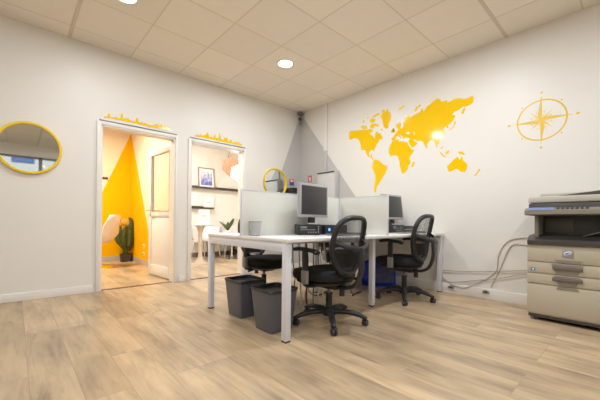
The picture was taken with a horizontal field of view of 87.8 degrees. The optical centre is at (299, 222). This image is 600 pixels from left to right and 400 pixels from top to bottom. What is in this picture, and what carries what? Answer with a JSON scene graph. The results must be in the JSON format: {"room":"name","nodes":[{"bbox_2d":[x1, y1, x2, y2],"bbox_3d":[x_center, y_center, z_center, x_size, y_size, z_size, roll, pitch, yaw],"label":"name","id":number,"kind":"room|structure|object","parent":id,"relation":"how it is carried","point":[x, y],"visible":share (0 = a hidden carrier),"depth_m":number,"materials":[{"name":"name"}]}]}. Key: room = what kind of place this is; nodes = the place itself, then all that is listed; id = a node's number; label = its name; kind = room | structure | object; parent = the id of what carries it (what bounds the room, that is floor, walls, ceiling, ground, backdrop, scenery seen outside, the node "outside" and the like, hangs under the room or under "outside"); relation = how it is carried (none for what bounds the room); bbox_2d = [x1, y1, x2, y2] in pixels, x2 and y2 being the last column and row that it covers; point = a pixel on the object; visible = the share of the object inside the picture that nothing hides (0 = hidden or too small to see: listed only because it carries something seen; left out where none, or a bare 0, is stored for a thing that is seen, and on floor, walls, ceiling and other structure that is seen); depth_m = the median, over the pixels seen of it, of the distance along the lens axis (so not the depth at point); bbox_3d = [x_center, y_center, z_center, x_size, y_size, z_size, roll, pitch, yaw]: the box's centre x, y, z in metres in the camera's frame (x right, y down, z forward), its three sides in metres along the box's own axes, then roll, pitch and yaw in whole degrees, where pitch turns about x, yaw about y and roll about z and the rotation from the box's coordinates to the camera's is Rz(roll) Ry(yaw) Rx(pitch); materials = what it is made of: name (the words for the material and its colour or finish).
{"room":"office","nodes":[
{"label":"office","id":0,"kind":"room"},
{"bbox_2d":[102,129,130,191],"bbox_3d":[-4.878,-0.611,5.522,3.388,2.800,0.100,1,0,-42],"label":"wall","id":1,"kind":"structure","parent":0,"point":[114,142],"depth_m":6.37,"materials":[{"name":"paint"}]},
{"bbox_2d":[101,256,119,261],"bbox_3d":[-4.858,0.739,5.474,3.375,0.100,0.012,1,0,-42],"label":"baseboard","id":2,"kind":"structure","parent":1,"relation":"attached to","point":[110,258],"depth_m":6.38,"materials":[{"name":"white wood"}]},
{"bbox_2d":[102,135,130,256],"bbox_3d":[-3.992,-0.545,6.262,1.077,2.684,0.001,1,0,-42],"label":"paint","id":3,"kind":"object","parent":1,"relation":"attached to","point":[116,195],"depth_m":6.47,"materials":[{"name":"yellow paint"}]},
{"bbox_2d":[0,15,299,294],"bbox_3d":[-2.505,-0.620,3.612,6.920,2.868,0.120,1,0,-42],"label":"wall","id":4,"kind":"structure","parent":0,"point":[62,84],"depth_m":3.52,"materials":[{"name":"paint"}]},
{"bbox_2d":[0,121,61,173],"bbox_3d":[-2.801,-0.770,3.233,0.540,0.540,0.036,1,0,-42],"label":"round mirror","id":5,"kind":"object","parent":4,"relation":"attached to","point":[26,147],"visible":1,"depth_m":3.23,"materials":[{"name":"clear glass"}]},
{"bbox_2d":[95,119,177,291],"bbox_3d":[-2.068,-0.193,4.001,0.945,2.022,0.160,1,0,-42],"label":"trim","id":6,"kind":"structure","parent":4,"relation":"attached to","point":[102,124],"depth_m":3.95,"materials":[{"name":"white paint"}]},
{"bbox_2d":[103,114,170,130],"bbox_3d":[-2.031,-1.280,3.955,0.791,0.092,0.001,1,0,-42],"label":"sticker","id":7,"kind":"object","parent":4,"relation":"attached to","point":[115,117],"visible":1,"depth_m":3.94,"materials":[{"name":"yellow plastic"}]},
{"bbox_2d":[0,263,298,303],"bbox_3d":[-2.450,0.772,3.583,6.584,0.085,0.016,1,0,-42],"label":"baseboard","id":8,"kind":"structure","parent":4,"relation":"attached to","point":[6,298],"depth_m":3.37,"materials":[{"name":"white paint"}]},
{"bbox_2d":[147,143,170,278],"bbox_3d":[-2.060,-0.158,4.638,0.817,1.928,0.158,1,0,43],"label":"door","id":9,"kind":"structure","parent":4,"relation":"in","point":[159,221],"depth_m":4.68,"materials":[{"name":"white paint"}]},
{"bbox_2d":[187,137,245,280],"bbox_3d":[-1.263,-0.184,4.735,0.944,2.022,0.160,1,0,-42],"label":"trim","id":10,"kind":"structure","parent":4,"relation":"attached to","point":[191,141],"depth_m":4.63,"materials":[{"name":"white paint"}]},
{"bbox_2d":[195,132,241,145],"bbox_3d":[-1.207,-1.291,4.707,0.779,0.154,0.001,1,0,-42],"label":"sticker","id":11,"kind":"object","parent":4,"relation":"attached to","point":[225,140],"visible":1,"depth_m":4.70,"materials":[{"name":"yellow plastic"}]},
{"bbox_2d":[263,168,286,192],"bbox_3d":[-0.421,-0.679,5.405,0.508,0.508,0.036,1,0,-42],"label":"round mirror","id":12,"kind":"object","parent":4,"relation":"attached to","point":[274,180],"visible":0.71,"depth_m":5.40,"materials":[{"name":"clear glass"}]},
{"bbox_2d":[254,121,300,263],"bbox_3d":[-0.411,-0.598,5.440,1.119,2.865,0.001,1,0,-42],"label":"paint","id":13,"kind":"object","parent":4,"relation":"attached to","point":[291,168],"depth_m":5.72,"materials":[{"name":"grey paint"}]},
{"bbox_2d":[286,188,296,193],"bbox_3d":[-0.067,-0.548,5.619,0.320,0.115,0.197,1,0,-42],"label":"wall box","id":14,"kind":"object","parent":4,"relation":"attached to","point":[288,190],"visible":0.48,"depth_m":5.49,"materials":[{"name":"black plastic"}]},
{"bbox_2d":[289,179,293,185],"bbox_3d":[-0.145,-0.725,5.677,0.110,0.117,0.005,1,0,-42],"label":"notice sign","id":15,"kind":"object","parent":4,"relation":"attached to","point":[291,181],"visible":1,"depth_m":5.67,"materials":[{"name":"red paper"}]},
{"bbox_2d":[297,112,303,125],"bbox_3d":[0.011,-1.890,5.699,0.159,0.250,0.159,1,0,-42],"label":"security camera","id":16,"kind":"object","parent":4,"relation":"attached to","point":[300,114],"visible":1,"depth_m":5.71,"materials":[{"name":"grey plastic"}]},
{"bbox_2d":[131,134,170,266],"bbox_3d":[-2.610,-0.587,5.560,0.044,2.800,2.900,1,0,-42],"label":"wall","id":17,"kind":"structure","parent":0,"point":[142,145],"depth_m":5.63,"materials":[{"name":"paint"}]},
{"bbox_2d":[130,135,147,260],"bbox_3d":[-3.054,-0.535,6.033,0.001,2.684,1.597,1,0,-42],"label":"paint","id":18,"kind":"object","parent":17,"relation":"attached to","point":[137,211],"depth_m":6.24,"materials":[{"name":"yellow paint"}]},
{"bbox_2d":[191,145,237,252],"bbox_3d":[-2.493,-0.586,7.334,2.519,2.800,0.100,1,0,-42],"label":"wall","id":19,"kind":"structure","parent":0,"point":[225,209],"depth_m":7.67,"materials":[{"name":"beige paint"}]},
{"bbox_2d":[192,206,213,208],"bbox_3d":[-2.547,-0.349,7.138,1.215,0.065,0.120,1,0,-42],"label":"ledge","id":20,"kind":"object","parent":19,"relation":"attached to","point":[194,207],"visible":0.44,"depth_m":7.32,"materials":[{"name":"brown wood"}]},
{"bbox_2d":[204,198,213,207],"bbox_3d":[-2.178,-0.461,7.473,0.260,0.240,0.013,1,0,-42],"label":"greeting card","id":21,"kind":"object","parent":20,"relation":"on","point":[208,202],"visible":1,"depth_m":7.48,"materials":[{"name":"white paper"}]},
{"bbox_2d":[191,250,237,256],"bbox_3d":[-2.506,0.764,7.258,2.419,0.100,0.014,1,0,-42],"label":"baseboard","id":22,"kind":"structure","parent":19,"relation":"attached to","point":[216,252],"depth_m":7.68,"materials":[{"name":"beige wood"}]},
{"bbox_2d":[192,185,237,190],"bbox_3d":[-2.289,-0.827,7.369,1.900,0.065,0.120,1,0,-42],"label":"ledge","id":23,"kind":"object","parent":19,"relation":"attached to","point":[193,186],"visible":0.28,"depth_m":7.56,"materials":[{"name":"brown wood"}]},
{"bbox_2d":[198,167,214,187],"bbox_3d":[-2.221,-1.057,7.431,0.400,0.471,0.072,1,0,-42],"label":"framed print","id":24,"kind":"object","parent":23,"relation":"on","point":[206,178],"visible":1,"depth_m":7.42},
{"bbox_2d":[0,254,599,399],"bbox_3d":[-0.992,0.880,2.218,7.300,0.100,10.400,1,0,-42],"label":"floor","id":25,"kind":"structure","parent":0,"point":[163,341],"depth_m":2.07,"materials":[{"name":"brown wood"}]},
{"bbox_2d":[101,215,120,268],"bbox_3d":[-3.460,0.336,5.498,0.537,0.935,0.491,1,0,0],"label":"shell chair","id":26,"kind":"object","parent":25,"relation":"on","point":[110,230],"visible":0.62,"depth_m":5.42,"materials":[{"name":"white plastic"}]},
{"bbox_2d":[115,217,133,261],"bbox_3d":[-3.557,0.351,6.348,0.371,0.904,0.233,1,0,-42],"label":"potted cactus","id":27,"kind":"object","parent":25,"relation":"on","point":[124,239],"visible":0.92,"depth_m":6.31,"materials":[{"name":"plant"}]},
{"bbox_2d":[120,253,131,261],"bbox_3d":[-3.557,0.723,6.374,0.200,0.160,0.200,1,0,-42],"label":"pot","id":28,"kind":"object","parent":25,"relation":"on","point":[124,257],"depth_m":6.31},
{"bbox_2d":[191,224,215,264],"bbox_3d":[-1.973,0.431,6.184,0.604,0.777,0.604,1,0,-42],"label":"table","id":29,"kind":"object","parent":25,"relation":"on","point":[200,227],"visible":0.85,"depth_m":6.14,"materials":[{"name":"white paint"}]},
{"bbox_2d":[199,210,209,223],"bbox_3d":[-1.837,-0.099,6.002,0.210,0.285,0.024,1,0,-2],"label":"menu card","id":30,"kind":"object","parent":29,"relation":"on","point":[204,215],"visible":0.97,"depth_m":6.00,"materials":[{"name":"white paper"}]},
{"bbox_2d":[191,226,220,259],"bbox_3d":[-2.138,0.436,7.075,0.550,0.767,0.626,1,0,33],"label":"lounge chair","id":31,"kind":"object","parent":25,"relation":"on","point":[208,229],"visible":0.57,"depth_m":7.12,"materials":[{"name":"white plastic"}]},
{"bbox_2d":[192,236,207,240],"bbox_3d":[-2.116,0.373,7.062,0.500,0.090,0.520,1,0,33],"label":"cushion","id":32,"kind":"object","parent":31,"relation":"on","point":[195,238],"depth_m":6.80,"materials":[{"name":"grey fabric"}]},
{"bbox_2d":[220,225,237,256],"bbox_3d":[-1.622,0.441,7.572,0.626,0.767,0.550,1,0,-19],"label":"lounge chair","id":33,"kind":"object","parent":25,"relation":"on","point":[234,228],"visible":0.13,"depth_m":7.79,"materials":[{"name":"white plastic"}]},
{"bbox_2d":[220,232,237,259],"bbox_3d":[-1.544,0.532,7.085,0.690,0.583,0.690,1,0,-42],"label":"side table","id":34,"kind":"object","parent":25,"relation":"on","point":[231,257],"visible":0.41,"depth_m":7.05,"materials":[{"name":"white paint"}]},
{"bbox_2d":[221,218,234,232],"bbox_3d":[-1.585,0.071,6.950,0.422,0.337,0.337,1,0,-34],"label":"leafy plant","id":35,"kind":"object","parent":34,"relation":"on","point":[228,225],"visible":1,"depth_m":6.92,"materials":[{"name":"green plant"}]},
{"bbox_2d":[230,246,235,254],"bbox_3d":[-1.665,0.696,7.825,0.178,0.254,0.171,1,0,1],"label":"potted plant","id":36,"kind":"object","parent":25,"relation":"on","point":[234,247],"visible":0.45,"depth_m":7.77,"materials":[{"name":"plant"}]},
{"bbox_2d":[225,275,264,318],"bbox_3d":[-0.501,0.670,2.832,0.277,0.330,0.277,1,0,-42],"label":"waste bin","id":37,"kind":"object","parent":25,"relation":"on","point":[238,288],"visible":0.89,"depth_m":2.73,"materials":[{"name":"grey plastic"}]},
{"bbox_2d":[238,219,291,283],"bbox_3d":[-0.409,0.380,3.494,0.638,0.912,0.634,1,0,44],"label":"chair","id":38,"kind":"object","parent":25,"relation":"on","point":[257,262],"visible":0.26,"depth_m":3.27,"materials":[{"name":"black fabric"}]},
{"bbox_2d":[251,282,297,333],"bbox_3d":[-0.203,0.673,2.468,0.284,0.330,0.282,1,0,-42],"label":"waste bin","id":39,"kind":"object","parent":25,"relation":"on","point":[267,297],"visible":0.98,"depth_m":2.37,"materials":[{"name":"grey plastic"}]},
{"bbox_2d":[208,232,443,343],"bbox_3d":[0.438,0.484,3.429,2.520,0.722,1.203,1,0,-42],"label":"desk","id":40,"kind":"object","parent":25,"relation":"on","point":[280,243],"visible":0.64,"depth_m":2.70,"materials":[{"name":"white laminate"}]},
{"bbox_2d":[248,221,261,235],"bbox_3d":[-0.374,0.053,2.618,0.114,0.121,0.114,1,0,-42],"label":"pen cup","id":41,"kind":"object","parent":40,"relation":"on","point":[255,229],"visible":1,"depth_m":2.58,"materials":[{"name":"grey metal"}]},
{"bbox_2d":[240,189,338,235],"bbox_3d":[-0.037,-0.078,3.033,1.240,0.390,0.026,1,0,-42],"label":"screen","id":42,"kind":"object","parent":40,"relation":"on","point":[277,211],"visible":0.79,"depth_m":2.84,"materials":[{"name":"plastic"}]},
{"bbox_2d":[292,244,294,285],"bbox_3d":[-0.057,0.488,2.945,0.032,0.689,0.083,1,0,5],"label":"hanging cable","id":43,"kind":"object","parent":40,"relation":"hanging from","point":[292,244],"visible":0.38,"depth_m":2.92,"materials":[{"name":"black plastic"}]},
{"bbox_2d":[298,244,301,308],"bbox_3d":[0.003,0.488,2.959,0.019,0.688,0.094,1,0,20],"label":"hanging cable","id":44,"kind":"object","parent":40,"relation":"hanging from","point":[298,244],"visible":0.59,"depth_m":2.98,"materials":[{"name":"plastic"}]},
{"bbox_2d":[295,224,321,234],"bbox_3d":[0.079,0.069,2.929,0.230,0.098,0.152,1,0,-12],"label":"desktop computer","id":45,"kind":"object","parent":40,"relation":"on","point":[300,229],"visible":0.99,"depth_m":2.86,"materials":[{"name":"grey plastic"}]},
{"bbox_2d":[297,182,327,223],"bbox_3d":[0.132,-0.170,2.963,0.132,0.381,0.405,1,0,44],"label":"computer monitor","id":46,"kind":"object","parent":45,"relation":"on","point":[312,199],"visible":0.89,"depth_m":2.93,"materials":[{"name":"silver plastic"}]},
{"bbox_2d":[313,243,313,302],"bbox_3d":[0.133,0.489,3.077,0.026,0.688,0.076,1,0,19],"label":"hanging cable","id":47,"kind":"object","parent":40,"relation":"hanging from","point":[313,243],"visible":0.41,"depth_m":3.06,"materials":[{"name":"grey plastic"}]},
{"bbox_2d":[317,243,320,303],"bbox_3d":[0.194,0.491,3.087,0.042,0.690,0.092,1,0,8],"label":"hanging cable","id":48,"kind":"object","parent":40,"relation":"hanging from","point":[317,243],"visible":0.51,"depth_m":3.10,"materials":[{"name":"grey plastic"}]},
{"bbox_2d":[322,242,325,302],"bbox_3d":[0.252,0.492,3.188,0.040,0.690,0.084,1,0,0],"label":"hanging cable","id":49,"kind":"object","parent":40,"relation":"hanging from","point":[323,242],"visible":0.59,"depth_m":3.18,"materials":[{"name":"grey plastic"}]},
{"bbox_2d":[322,225,346,234],"bbox_3d":[0.303,0.074,3.167,0.330,0.094,0.192,1,0,-42],"label":"station","id":50,"kind":"object","parent":40,"relation":"on","point":[326,229],"visible":0.43,"depth_m":3.02,"materials":[{"name":"black plastic"}]},
{"bbox_2d":[326,232,366,235],"bbox_3d":[0.443,0.112,2.924,0.440,0.021,0.150,1,0,-45],"label":"keyboard","id":51,"kind":"object","parent":40,"relation":"on","point":[354,233],"visible":0.49,"depth_m":2.81,"materials":[{"name":"grey plastic"}]},
{"bbox_2d":[340,195,388,234],"bbox_3d":[0.650,-0.071,3.229,0.026,0.390,0.598,1,0,-42],"label":"screen","id":52,"kind":"object","parent":40,"relation":"on","point":[375,209],"visible":0.81,"depth_m":3.15,"materials":[{"name":"plastic"}]},
{"bbox_2d":[389,225,403,232],"bbox_3d":[1.137,0.080,3.921,0.330,0.098,0.202,1,0,-42],"label":"desktop computer","id":53,"kind":"object","parent":40,"relation":"on","point":[392,228],"visible":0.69,"depth_m":3.82,"materials":[{"name":"grey plastic"}]},
{"bbox_2d":[380,194,402,224],"bbox_3d":[1.178,-0.158,3.931,0.405,0.379,0.153,1,0,-39],"label":"computer monitor","id":54,"kind":"object","parent":53,"relation":"on","point":[395,201],"visible":0.66,"depth_m":3.95,"materials":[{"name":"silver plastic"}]},
{"bbox_2d":[404,226,412,230],"bbox_3d":[1.358,0.089,4.117,0.210,0.085,0.190,1,0,-42],"label":"dock","id":55,"kind":"object","parent":40,"relation":"on","point":[406,228],"visible":0.23,"depth_m":4.03,"materials":[{"name":"grey plastic"}]},
{"bbox_2d":[395,231,424,233],"bbox_3d":[1.321,0.121,3.697,0.440,0.021,0.150,1,0,-41],"label":"keyboard","id":56,"kind":"object","parent":40,"relation":"on","point":[400,232],"visible":0.7,"depth_m":3.60,"materials":[{"name":"grey plastic"}]},
{"bbox_2d":[292,215,368,335],"bbox_3d":[0.256,0.393,2.622,0.655,0.898,0.635,1,0,45],"label":"chair","id":57,"kind":"object","parent":25,"relation":"on","point":[343,267],"visible":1,"depth_m":2.45,"materials":[{"name":"black fabric"}]},
{"bbox_2d":[320,242,360,285],"bbox_3d":[0.521,0.389,4.302,0.646,0.912,0.634,1,0,-40],"label":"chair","id":58,"kind":"object","parent":25,"relation":"on","point":[321,243],"visible":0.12,"depth_m":4.17,"materials":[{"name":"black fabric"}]},
{"bbox_2d":[361,257,395,285],"bbox_3d":[1.062,0.662,4.239,0.472,0.378,0.212,1,0,2],"label":"shopping bag","id":59,"kind":"object","parent":25,"relation":"on","point":[383,276],"visible":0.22,"depth_m":4.15,"materials":[{"name":"blue plastic"}]},
{"bbox_2d":[375,214,435,305],"bbox_3d":[1.173,0.382,3.454,0.635,0.939,0.630,1,0,45],"label":"chair","id":60,"kind":"object","parent":25,"relation":"on","point":[404,263],"visible":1,"depth_m":3.29,"materials":[{"name":"black fabric"}]},
{"bbox_2d":[524,190,599,327],"bbox_3d":[2.390,0.297,2.700,0.571,1.134,0.626,1,0,-42],"label":"photocopier","id":61,"kind":"object","parent":25,"relation":"on","point":[563,251],"visible":1,"depth_m":2.62,"materials":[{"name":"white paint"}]},
{"bbox_2d":[527,234,599,247],"bbox_3d":[2.413,0.147,2.723,0.498,0.108,0.604,1,0,-42],"label":"tray","id":62,"kind":"object","parent":61,"relation":"on","point":[534,240],"depth_m":2.63,"materials":[{"name":"grey plastic"}]},
{"bbox_2d":[561,190,599,195],"bbox_3d":[2.417,-0.241,2.663,0.280,0.057,0.480,1,0,-42],"label":"tray","id":63,"kind":"object","parent":61,"relation":"on","point":[591,192],"depth_m":2.57,"materials":[{"name":"white plastic"}]},
{"bbox_2d":[0,0,599,111],"bbox_3d":[-0.064,-2.079,0.952,6.920,0.100,7.320,1,0,-42],"label":"ceiling","id":64,"kind":"structure","parent":0,"point":[338,49],"depth_m":3.35,"materials":[{"name":"tile"}]},
{"bbox_2d":[68,0,82,37],"bbox_3d":[-0.201,-2.029,0.881,0.033,0.006,7.000,1,0,-42],"label":"trim","id":65,"kind":"structure","parent":64,"relation":"attached to","point":[79,3],"depth_m":3.12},
{"bbox_2d":[119,0,137,3],"bbox_3d":[-1.572,-2.040,2.812,0.212,0.010,0.212,1,0,-42],"label":"recessed light","id":66,"kind":"object","parent":64,"relation":"in","point":[123,1],"visible":1,"depth_m":2.88,"materials":[{"name":"white paint"}]},
{"bbox_2d":[122,0,135,2],"bbox_3d":[-1.572,-2.043,2.812,0.178,0.004,0.178,1,0,-42],"label":"diffuser","id":67,"kind":"object","parent":66,"relation":"attached to","point":[124,1],"depth_m":2.88,"materials":[{"name":"white plastic"}]},
{"bbox_2d":[277,59,293,67],"bbox_3d":[-0.183,-2.025,3.983,0.212,0.010,0.212,1,0,-42],"label":"recessed light","id":68,"kind":"object","parent":64,"relation":"in","point":[284,63],"visible":1,"depth_m":3.98,"materials":[{"name":"white paint"}]},
{"bbox_2d":[278,60,291,66],"bbox_3d":[-0.183,-2.028,3.983,0.178,0.004,0.178,1,0,-42],"label":"diffuser","id":69,"kind":"object","parent":68,"relation":"attached to","point":[282,63],"depth_m":3.98,"materials":[{"name":"white plastic"}]},
{"bbox_2d":[478,0,507,37],"bbox_3d":[-0.196,-2.029,1.155,6.600,0.006,0.030,1,0,-42],"label":"trim","id":70,"kind":"structure","parent":64,"relation":"attached to","point":[481,2],"depth_m":3.05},
{"bbox_2d":[300,3,599,294],"bbox_3d":[2.473,-0.568,3.199,0.120,2.868,7.200,1,0,-42],"label":"wall","id":71,"kind":"structure","parent":0,"point":[559,58],"depth_m":3.50,"materials":[{"name":"paint"}]},
{"bbox_2d":[323,103,327,171],"bbox_3d":[0.441,-1.435,5.320,0.033,1.175,0.066,1,0,-42],"label":"cable trunking","id":72,"kind":"object","parent":71,"relation":"attached to","point":[325,145],"visible":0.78,"depth_m":5.30,"materials":[{"name":"grey paint"}]},
{"bbox_2d":[317,170,339,197],"bbox_3d":[0.468,-0.475,5.215,0.120,0.740,0.410,1,0,-42],"label":"upper cabinet","id":73,"kind":"object","parent":71,"relation":"attached to","point":[331,179],"visible":0.5,"depth_m":5.09,"materials":[{"name":"grey plastic"}]},
{"bbox_2d":[300,116,407,276],"bbox_3d":[0.771,-0.586,4.974,0.001,2.865,2.277,1,0,-42],"label":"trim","id":74,"kind":"structure","parent":71,"relation":"attached to","point":[311,149],"depth_m":5.54,"materials":[{"name":"grey paint"}]},
{"bbox_2d":[300,261,526,305],"bbox_3d":[2.341,0.807,3.227,0.016,0.115,7.000,1,0,-42],"label":"baseboard","id":75,"kind":"structure","parent":71,"relation":"attached to","point":[502,296],"depth_m":3.62,"materials":[{"name":"white paint"}]},
{"bbox_2d":[349,96,479,192],"bbox_3d":[1.418,-1.030,4.269,0.001,1.193,1.920,1,0,-42],"label":"sticker","id":76,"kind":"object","parent":71,"relation":"attached to","point":[428,124],"visible":1,"depth_m":4.15,"materials":[{"name":"yellow plastic"}]},
{"bbox_2d":[442,270,526,271],"bbox_3d":[2.039,0.545,3.548,0.009,0.121,0.930,1,0,-42],"label":"cable","id":77,"kind":"object","parent":71,"relation":"attached to","point":[442,270],"visible":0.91,"depth_m":3.49,"materials":[{"name":"grey plastic"}]},
{"bbox_2d":[442,273,526,282],"bbox_3d":[2.039,0.624,3.547,0.009,0.215,0.930,1,0,-42],"label":"cable","id":78,"kind":"object","parent":71,"relation":"attached to","point":[524,273],"visible":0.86,"depth_m":3.47,"materials":[{"name":"grey plastic"}]},
{"bbox_2d":[442,237,527,287],"bbox_3d":[2.044,0.464,3.547,0.027,0.628,0.956,1,0,-42],"label":"cable","id":79,"kind":"object","parent":71,"relation":"attached to","point":[525,237],"visible":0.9,"depth_m":3.43,"materials":[{"name":"grey plastic"}]},
{"bbox_2d":[490,244,527,287],"bbox_3d":[2.247,0.479,3.335,0.009,0.503,0.370,1,0,-42],"label":"cable","id":80,"kind":"object","parent":71,"relation":"attached to","point":[513,244],"visible":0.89,"depth_m":3.37,"materials":[{"name":"grey plastic"}]},
{"bbox_2d":[508,92,579,147],"bbox_3d":[2.439,-1.032,3.151,0.001,0.575,0.588,1,0,-42],"label":"sticker","id":81,"kind":"object","parent":71,"relation":"attached to","point":[540,120],"visible":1,"depth_m":3.15,"materials":[{"name":"plastic"}]},
{"bbox_3d":[-1.593,-1.897,6.362,2.519,0.060,2.732,1,0,-42],"label":"ceiling","id":82,"kind":"structure","parent":0,"visible":0},
{"bbox_2d":[222,156,237,180],"bbox_3d":[-1.313,-1.334,6.250,0.449,1.039,0.426,1,0,-42],"label":"pendant lamp","id":83,"kind":"object","parent":82,"relation":"hanging from","point":[230,165],"visible":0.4,"depth_m":6.15,"materials":[{"name":"orange metal"}]},
{"bbox_2d":[231,165,237,180],"bbox_3d":[-1.290,-1.049,6.245,0.417,0.469,0.382,1,0,-42],"label":"diffuser","id":84,"kind":"object","parent":83,"relation":"attached to","point":[234,168],"depth_m":6.12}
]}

